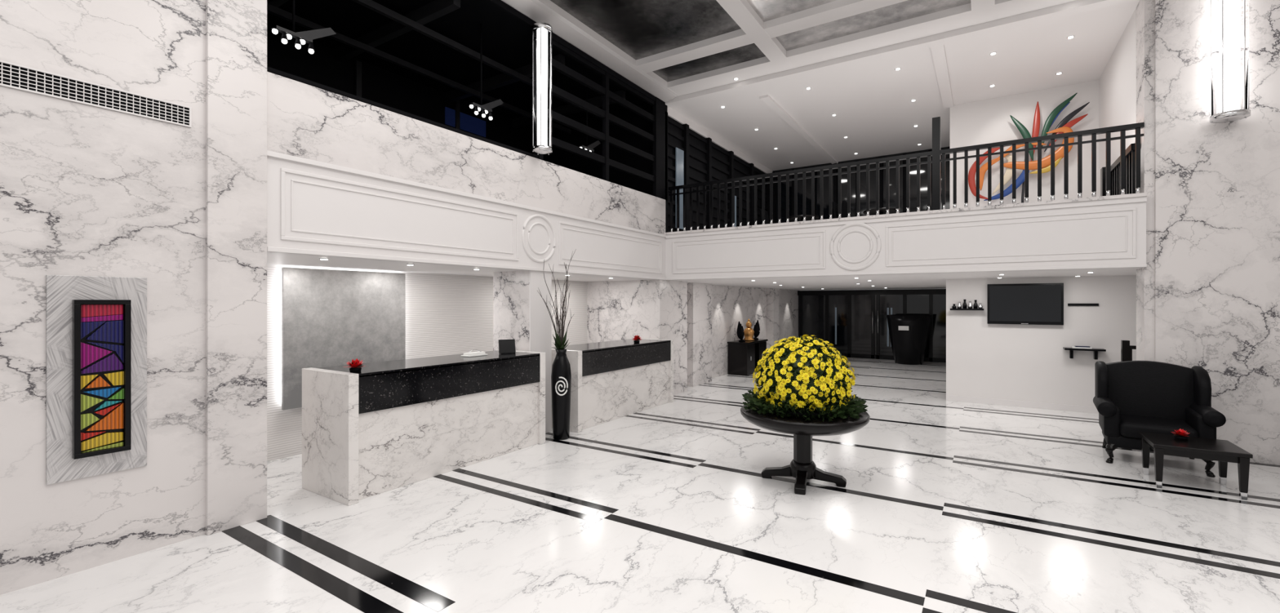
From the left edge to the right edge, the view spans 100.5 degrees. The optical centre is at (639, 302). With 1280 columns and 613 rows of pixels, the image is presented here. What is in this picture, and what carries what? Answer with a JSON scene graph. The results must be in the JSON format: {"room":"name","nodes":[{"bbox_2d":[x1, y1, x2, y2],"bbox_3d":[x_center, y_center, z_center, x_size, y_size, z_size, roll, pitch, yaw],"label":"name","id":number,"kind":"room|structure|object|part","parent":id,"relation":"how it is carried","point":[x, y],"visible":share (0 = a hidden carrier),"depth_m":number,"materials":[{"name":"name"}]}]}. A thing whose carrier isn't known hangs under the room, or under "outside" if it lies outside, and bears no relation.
{"room":"lobby","nodes":[
{"label":"lobby","id":0,"kind":"room"},
{"bbox_2d":[0,0,204,595],"bbox_3d":[-4.785,-1.100,1.903,0.200,5.700,5.985,0,0,33],"label":"wall","id":1,"kind":"structure","parent":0,"point":[86,190],"depth_m":3.56,"materials":[{"name":"stone"}]},
{"bbox_2d":[0,60,191,128],"bbox_3d":[-3.901,-1.375,3.067,0.014,0.150,2.100,0,0,33],"label":"air vent","id":2,"kind":"object","parent":1,"relation":"in","point":[14,76],"visible":1,"depth_m":3.51,"materials":[{"name":"metal"}]},
{"bbox_2d":[45,275,146,484],"bbox_3d":[-3.573,0.482,3.524,0.070,1.315,0.476,0,0,33],"label":"artwork","id":3,"kind":"object","parent":1,"relation":"attached to","point":[96,326],"visible":1,"depth_m":3.50,"materials":[{"name":"metal"}]},
{"bbox_2d":[204,0,266,535],"bbox_3d":[-3.183,-1.100,4.194,0.095,5.700,0.397,0,0,33],"label":"wall","id":4,"kind":"structure","parent":0,"point":[236,30],"depth_m":4.15,"materials":[{"name":"stone"}]},
{"bbox_2d":[271,0,336,53],"bbox_3d":[-3.293,-3.080,5.241,0.090,1.229,0.610,0,0,33],"label":"cluster","id":5,"kind":"object","parent":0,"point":[301,37],"visible":1,"depth_m":5.18,"materials":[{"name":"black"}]},
{"bbox_2d":[266,264,586,461],"bbox_3d":[-2.833,0.665,8.036,0.200,2.170,6.800,0,0,33],"label":"wall","id":6,"kind":"structure","parent":0,"point":[446,314],"depth_m":7.65,"materials":[{"name":"white paint"}]},
{"bbox_2d":[281,266,405,409],"bbox_3d":[-3.602,0.398,6.556,0.120,1.585,1.480,0,0,33],"label":"wall panel","id":7,"kind":"object","parent":6,"relation":"attached to","point":[331,317],"visible":0.84,"depth_m":6.38,"materials":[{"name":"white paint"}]},
{"bbox_2d":[266,71,666,281],"bbox_3d":[-2.651,-1.160,7.968,3.280,1.480,6.515,0,0,33],"label":"wall","id":8,"kind":"structure","parent":0,"point":[313,130],"depth_m":5.70,"materials":[{"name":"white stone"}]},
{"bbox_2d":[266,168,666,279],"bbox_3d":[-1.292,-0.796,7.090,0.055,0.751,6.510,0,0,33],"label":"trim","id":9,"kind":"structure","parent":8,"relation":"attached to","point":[270,249],"depth_m":5.76,"materials":[{"name":"paint"}]},
{"bbox_2d":[266,0,667,200],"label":"window","id":10,"kind":"structure","parent":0,"point":[420,58],"depth_m":8.08,"materials":[{"name":"black glass"}]},
{"bbox_2d":[532,22,552,155],"bbox_3d":[-1.257,-2.740,6.848,0.259,1.620,0.262,0,0,-13],"label":"wall sconce","id":11,"kind":"object","parent":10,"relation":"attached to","point":[542,33],"visible":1,"depth_m":6.74,"materials":[{"name":"white glass"}]},
{"bbox_2d":[501,0,675,102],"bbox_3d":[-2.811,-3.825,4.505,0.320,0.250,12.500,0,0,33],"label":"trim","id":12,"kind":"structure","parent":10,"relation":"attached to","point":[530,9],"depth_m":7.71,"materials":[{"name":"paint"}]},
{"bbox_2d":[469,23,503,119],"bbox_3d":[-2.052,-3.080,7.154,0.090,1.229,0.610,0,0,33],"label":"cluster","id":13,"kind":"object","parent":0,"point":[486,108],"visible":1,"depth_m":7.05,"materials":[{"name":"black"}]},
{"bbox_2d":[493,270,551,433],"bbox_3d":[-1.606,0.665,7.264,0.700,2.170,0.400,0,0,33],"label":"wall pier","id":14,"kind":"object","parent":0,"point":[520,313],"visible":0.54,"depth_m":7.09,"materials":[{"name":"stone"}]},
{"bbox_2d":[579,86,600,152],"bbox_3d":[-0.839,-3.080,9.025,0.090,1.229,0.610,0,0,33],"label":"cluster","id":15,"kind":"object","parent":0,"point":[589,148],"visible":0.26,"depth_m":8.91,"materials":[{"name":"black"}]},
{"bbox_2d":[586,280,666,343],"bbox_3d":[-0.292,0.665,10.190,1.720,2.170,0.260,0,0,33],"label":"wall","id":16,"kind":"structure","parent":0,"point":[617,310],"depth_m":10.08,"materials":[{"name":"stone"}]},
{"bbox_2d":[0,357,1279,612],"bbox_3d":[3.499,1.849,6.313,15.400,0.202,22.400,0,0,33],"label":"floor","id":17,"kind":"structure","parent":0,"point":[944,506],"depth_m":4.03,"materials":[{"name":"stone"}]},
{"bbox_2d":[302,349,545,506],"bbox_3d":[-2.182,1.185,5.843,0.820,1.130,2.470,0,0,33],"label":"reception desk","id":18,"kind":"object","parent":17,"relation":"on","point":[384,426],"depth_m":5.17,"materials":[{"name":"stone"}]},
{"bbox_2d":[343,358,365,372],"bbox_3d":[-2.593,0.565,4.835,0.161,0.117,0.182,0,0,33],"label":"flower arrangement","id":19,"kind":"object","parent":18,"relation":"on","point":[356,366],"visible":1,"depth_m":4.82,"materials":[{"name":"red plant"}]},
{"bbox_2d":[461,349,487,356],"bbox_3d":[-1.951,0.586,6.272,0.140,0.075,0.280,0,0,33],"label":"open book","id":20,"kind":"object","parent":18,"relation":"on","point":[480,353],"visible":1,"depth_m":6.21,"materials":[{"name":"white paper"}]},
{"bbox_2d":[498,339,515,354],"bbox_3d":[-1.639,0.539,6.570,0.200,0.170,0.100,0,0,-28],"label":"sign","id":21,"kind":"object","parent":18,"relation":"on","point":[505,346],"visible":1,"depth_m":6.56,"materials":[{"name":"black paint"}]},
{"bbox_2d":[537,248,576,439],"bbox_3d":[-1.075,0.512,6.914,0.401,2.476,0.555,0,0,5],"label":"floor vase","id":22,"kind":"object","parent":17,"relation":"on","point":[561,375],"visible":1,"depth_m":6.79,"materials":[{"name":"black ceramic"}]},
{"bbox_2d":[551,337,673,432],"bbox_3d":[-0.454,1.200,8.507,0.820,1.100,2.660,0,0,33],"label":"reception desk","id":23,"kind":"object","parent":17,"relation":"on","point":[611,380],"depth_m":8.04,"materials":[{"name":"stone"}]},
{"bbox_2d":[631,335,642,342],"bbox_3d":[-0.038,0.590,8.731,0.194,0.129,0.184,0,0,-12],"label":"flower arrangement","id":24,"kind":"object","parent":23,"relation":"on","point":[637,339],"visible":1,"depth_m":8.70,"materials":[{"name":"red plant"}]},
{"bbox_2d":[727,338,768,375],"bbox_3d":[2.731,1.350,13.426,0.530,0.800,1.400,0,0,33],"label":"console table","id":25,"kind":"object","parent":17,"relation":"on","point":[744,357],"visible":0.73,"depth_m":12.92,"materials":[{"name":"brown wood"}]},
{"bbox_2d":[737,321,745,342],"bbox_3d":[2.461,0.699,12.982,0.160,0.501,0.299,0,0,33],"label":"leaf sculpture","id":26,"kind":"object","parent":25,"relation":"on","point":[740,333],"visible":1,"depth_m":12.88,"materials":[{"name":"brown metal"}]},
{"bbox_2d":[743,318,754,341],"bbox_3d":[2.744,0.675,13.418,0.280,0.550,0.280,0,0,33],"label":"sculpture","id":27,"kind":"object","parent":25,"relation":"on","point":[748,331],"visible":0.94,"depth_m":13.33,"materials":[{"name":"gold metal"}]},
{"bbox_2d":[753,320,759,339],"bbox_3d":[3.027,0.699,13.854,0.160,0.501,0.299,0,0,33],"label":"leaf sculpture","id":28,"kind":"object","parent":25,"relation":"on","point":[757,328],"visible":0.91,"depth_m":13.79,"materials":[{"name":"brown metal"}]},
{"bbox_2d":[740,404,870,494],"bbox_3d":[1.599,1.400,5.221,1.210,0.700,1.210,0,0,33],"label":"round pedestal table","id":29,"kind":"object","parent":17,"relation":"on","point":[802,467],"visible":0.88,"depth_m":4.93,"materials":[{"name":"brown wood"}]},
{"bbox_2d":[742,334,868,422],"bbox_3d":[1.601,0.678,5.223,1.195,0.737,1.178,0,0,33],"label":"arrangement","id":30,"kind":"object","parent":29,"relation":"on","point":[806,377],"visible":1,"depth_m":4.90,"materials":[{"name":"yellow plant"}]},
{"bbox_2d":[886,314,931,364],"bbox_3d":[7.754,1.050,15.353,1.160,1.400,1.160,0,0,33],"label":"planter","id":31,"kind":"object","parent":17,"relation":"on","point":[908,333],"visible":1,"depth_m":14.96,"materials":[{"name":"paint"}]},
{"bbox_2d":[1093,360,1226,477],"bbox_3d":[5.670,1.213,5.894,0.974,1.077,0.840,0,0,37],"label":"wingback armchair","id":32,"kind":"object","parent":17,"relation":"on","point":[1131,397],"visible":0.91,"depth_m":5.92,"materials":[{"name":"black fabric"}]},
{"bbox_3d":[5.655,1.365,5.873,0.860,0.430,0.690,0,0,37],"label":"frame","id":33,"kind":"part","parent":32,"relation":"part of","materials":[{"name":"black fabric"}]},
{"bbox_2d":[1120,413,1198,438],"bbox_3d":[5.613,1.370,5.817,0.600,0.160,0.630,0,0,37],"label":"seat cushion","id":34,"kind":"object","parent":32,"relation":"on","point":[1131,424],"depth_m":5.70,"materials":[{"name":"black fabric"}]},
{"bbox_2d":[1138,431,1253,500],"bbox_3d":[5.264,1.540,5.084,0.640,0.420,0.580,0,0,33],"label":"coffee table","id":35,"kind":"object","parent":17,"relation":"on","point":[1224,451],"visible":0.99,"depth_m":4.98,"materials":[{"name":"brown wood"}]},
{"bbox_2d":[1171,428,1190,440],"bbox_3d":[5.268,1.278,5.182,0.135,0.103,0.139,0,0,33],"label":"flower arrangement","id":36,"kind":"object","parent":35,"relation":"on","point":[1182,434],"visible":1,"depth_m":5.17,"materials":[{"name":"red plant"}]},
{"bbox_2d":[687,282,711,386],"bbox_3d":[1.270,0.665,11.513,0.200,2.170,0.900,0,0,33],"label":"wall","id":37,"kind":"structure","parent":0,"point":[699,295],"depth_m":11.31,"materials":[{"name":"stone"}]},
{"bbox_2d":[665,107,773,395],"bbox_3d":[1.986,-0.980,12.479,0.350,5.460,6.100,0,0,33],"label":"wall","id":38,"kind":"structure","parent":0,"point":[695,155],"depth_m":10.91,"materials":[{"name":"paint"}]},
{"bbox_2d":[711,284,798,378],"bbox_3d":[2.735,0.665,14.139,0.200,2.170,9.700,0,0,33],"label":"wall","id":39,"kind":"structure","parent":0,"point":[731,304],"depth_m":13.62,"materials":[{"name":"stone"}]},
{"bbox_2d":[797,288,946,362],"bbox_3d":[7.317,0.670,16.702,4.700,2.160,0.212,0,0,33],"label":"door","id":40,"kind":"structure","parent":39,"relation":"in","point":[855,322],"depth_m":16.79,"materials":[{"name":"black glass"}]},
{"bbox_2d":[766,288,778,352],"bbox_3d":[3.882,0.665,15.540,0.200,2.170,0.500,0,0,33],"label":"wall","id":41,"kind":"structure","parent":0,"point":[772,294],"depth_m":15.35,"materials":[{"name":"stone"}]},
{"bbox_2d":[530,0,1078,97],"bbox_3d":[2.175,-3.950,1.331,12.200,0.400,12.600,0,0,33],"label":"ceiling","id":42,"kind":"structure","parent":0,"point":[682,46],"depth_m":7.40,"materials":[{"name":"paint"}]},
{"bbox_2d":[772,146,950,223],"bbox_3d":[5.582,-2.500,13.842,4.900,2.500,0.300,0,0,33],"label":"wall","id":43,"kind":"structure","parent":0,"point":[923,167],"depth_m":13.67,"materials":[{"name":"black glass"}]},
{"bbox_2d":[665,0,1139,171],"bbox_3d":[5.669,-3.810,10.209,9.000,0.280,6.300,0,0,33],"label":"ceiling","id":44,"kind":"structure","parent":0,"point":[872,104],"depth_m":9.11,"materials":[{"name":"white paint"}]},
{"bbox_2d":[664,192,1146,280],"bbox_3d":[3.236,-0.855,8.122,6.590,0.870,0.250,0,0,33],"label":"wall","id":45,"kind":"structure","parent":0,"point":[1096,234],"depth_m":7.42,"materials":[{"name":"paint"}]},
{"bbox_2d":[668,116,1144,231],"bbox_3d":[3.277,-1.950,8.125,6.515,1.320,0.100,0,0,33],"label":"balcony railing","id":46,"kind":"object","parent":45,"relation":"on","point":[935,153],"visible":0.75,"depth_m":7.59,"materials":[{"name":"black metal"}]},
{"bbox_2d":[666,207,1146,279],"bbox_3d":[3.214,-0.820,8.042,6.540,0.799,0.062,0,0,33],"label":"trim","id":47,"kind":"structure","parent":45,"relation":"attached to","point":[871,228],"depth_m":7.63,"materials":[{"name":"paint"}]},
{"bbox_2d":[674,267,1142,290],"bbox_3d":[6.592,-0.835,11.816,9.200,0.830,9.600,0,0,33],"label":"ceiling","id":48,"kind":"structure","parent":0,"point":[924,281],"depth_m":9.61,"materials":[{"name":"paint"}]},
{"bbox_2d":[759,208,768,224],"bbox_3d":[3.229,-1.760,12.924,0.530,1.020,0.480,0,0,33],"label":"dining chair","id":49,"kind":"object","parent":48,"relation":"on","point":[766,219],"visible":0.1,"depth_m":13.04,"materials":[{"name":"brown wood"}]},
{"bbox_2d":[788,214,819,221],"bbox_3d":[3.837,-1.630,12.530,0.740,0.760,0.740,0,0,33],"label":"dining table","id":50,"kind":"object","parent":48,"relation":"on","point":[808,217],"visible":0.46,"depth_m":12.41,"materials":[{"name":"brown wood"}]},
{"bbox_2d":[831,201,838,218],"bbox_3d":[4.655,-1.760,11.999,0.530,1.020,0.480,0,0,33],"label":"dining chair","id":51,"kind":"object","parent":48,"relation":"on","point":[835,206],"visible":0.06,"depth_m":11.93,"materials":[{"name":"brown wood"}]},
{"bbox_2d":[840,200,847,217],"bbox_3d":[4.445,-1.760,12.136,0.530,1.020,0.480,0,0,33],"label":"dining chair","id":52,"kind":"object","parent":48,"relation":"on","point":[844,206],"visible":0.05,"depth_m":11.87,"materials":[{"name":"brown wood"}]},
{"bbox_2d":[862,207,900,215],"bbox_3d":[5.263,-1.630,11.605,0.740,0.760,0.740,0,0,33],"label":"dining table","id":53,"kind":"object","parent":48,"relation":"on","point":[882,211],"visible":0.46,"depth_m":11.52,"materials":[{"name":"brown wood"}]},
{"bbox_2d":[926,191,932,210],"bbox_3d":[5.871,-1.760,11.210,0.530,1.020,0.480,0,0,33],"label":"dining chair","id":54,"kind":"object","parent":48,"relation":"on","point":[931,192],"visible":0.06,"depth_m":10.97,"materials":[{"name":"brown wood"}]},
{"bbox_2d":[1100,143,1135,196],"bbox_3d":[6.509,-1.625,7.250,0.130,0.750,1.750,0,0,33],"label":"stair railing","id":55,"kind":"object","parent":48,"relation":"on","point":[1130,188],"visible":0.38,"depth_m":7.00,"materials":[{"name":"black metal"}]},
{"bbox_2d":[950,80,1098,208],"bbox_3d":[6.883,-2.500,9.481,2.350,2.500,0.200,0,0,33],"label":"wall","id":56,"kind":"structure","parent":0,"point":[989,121],"depth_m":9.43,"materials":[{"name":"white paint"}]},
{"bbox_2d":[968,151,987,200],"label":"wall sculpture","id":57,"kind":"object","parent":56,"relation":"attached to","point":[971,174],"depth_m":9.63,"materials":[{"name":"multicoloured ceramic"}]},
{"bbox_2d":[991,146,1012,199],"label":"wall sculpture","id":58,"kind":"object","parent":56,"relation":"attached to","point":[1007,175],"depth_m":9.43,"materials":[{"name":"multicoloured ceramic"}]},
{"bbox_2d":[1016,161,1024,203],"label":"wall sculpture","id":59,"kind":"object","parent":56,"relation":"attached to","point":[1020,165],"depth_m":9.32,"materials":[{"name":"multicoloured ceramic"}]},
{"bbox_2d":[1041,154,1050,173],"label":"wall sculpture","id":60,"kind":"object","parent":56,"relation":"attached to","point":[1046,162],"depth_m":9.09,"materials":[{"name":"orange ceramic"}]},
{"bbox_2d":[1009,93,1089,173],"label":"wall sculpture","id":61,"kind":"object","parent":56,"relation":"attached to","point":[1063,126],"depth_m":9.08,"materials":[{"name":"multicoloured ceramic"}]},
{"bbox_2d":[950,303,1106,359],"bbox_3d":[6.363,0.450,8.853,2.080,0.880,0.220,0,0,33],"label":"wall shelf","id":62,"kind":"object","parent":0,"point":[1071,350],"depth_m":8.45,"materials":[{"name":"black wood"}]},
{"bbox_2d":[1071,345,1092,348],"bbox_3d":[7.003,0.703,8.444,0.240,0.035,0.130,0,0,33],"label":"magazine","id":63,"kind":"object","parent":62,"relation":"on","point":[1074,346],"visible":1,"depth_m":8.40,"materials":[{"name":"white paper"}]},
{"bbox_2d":[946,275,1136,407],"bbox_3d":[7.345,0.665,8.466,4.290,2.170,0.200,0,0,33],"label":"wall","id":64,"kind":"structure","parent":0,"point":[1006,362],"depth_m":8.82,"materials":[{"name":"white paint"}]},
{"bbox_2d":[946,395,1098,413],"bbox_3d":[7.201,1.700,8.428,4.090,0.100,0.020,0,0,33],"label":"baseboard","id":65,"kind":"structure","parent":64,"relation":"attached to","point":[948,397],"depth_m":8.91,"materials":[{"name":"paint"}]},
{"bbox_2d":[986,283,1063,324],"bbox_3d":[6.417,0.020,8.891,1.030,0.680,0.097,0,0,33],"label":"television","id":66,"kind":"object","parent":64,"relation":"attached to","point":[1026,304],"depth_m":8.84,"materials":[{"name":"black plastic"}]},
{"bbox_2d":[1120,340,1136,361],"bbox_3d":[7.357,1.140,7.189,1.280,1.220,0.090,0,0,33],"label":"stair handrail","id":67,"kind":"object","parent":64,"relation":"attached to","point":[1126,348],"visible":0.14,"depth_m":7.48,"materials":[{"name":"brown wood"}]},
{"bbox_2d":[1098,8,1136,196],"bbox_3d":[7.023,-2.500,7.721,0.200,2.500,2.600,0,0,33],"label":"wall","id":68,"kind":"structure","parent":0,"point":[1117,81],"depth_m":7.55,"materials":[{"name":"white paint"}]},
{"bbox_2d":[1136,0,1279,465],"bbox_3d":[8.463,-1.100,4.970,5.610,5.700,0.450,0,0,33],"label":"wall","id":69,"kind":"structure","parent":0,"point":[1208,289],"depth_m":6.01,"materials":[{"name":"white stone"}]},
{"bbox_3d":[7.208,-1.100,-1.934,0.200,5.700,12.600,0,0,33],"label":"wall","id":70,"kind":"structure","parent":0,"visible":0},
{"bbox_2d":[1209,0,1250,123],"bbox_3d":[6.445,-2.800,5.819,0.302,1.600,0.321,0,0,33],"label":"wall sconce","id":71,"kind":"object","parent":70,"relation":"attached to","point":[1229,19],"visible":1,"depth_m":5.72,"materials":[{"name":"white glass"}]}
]}

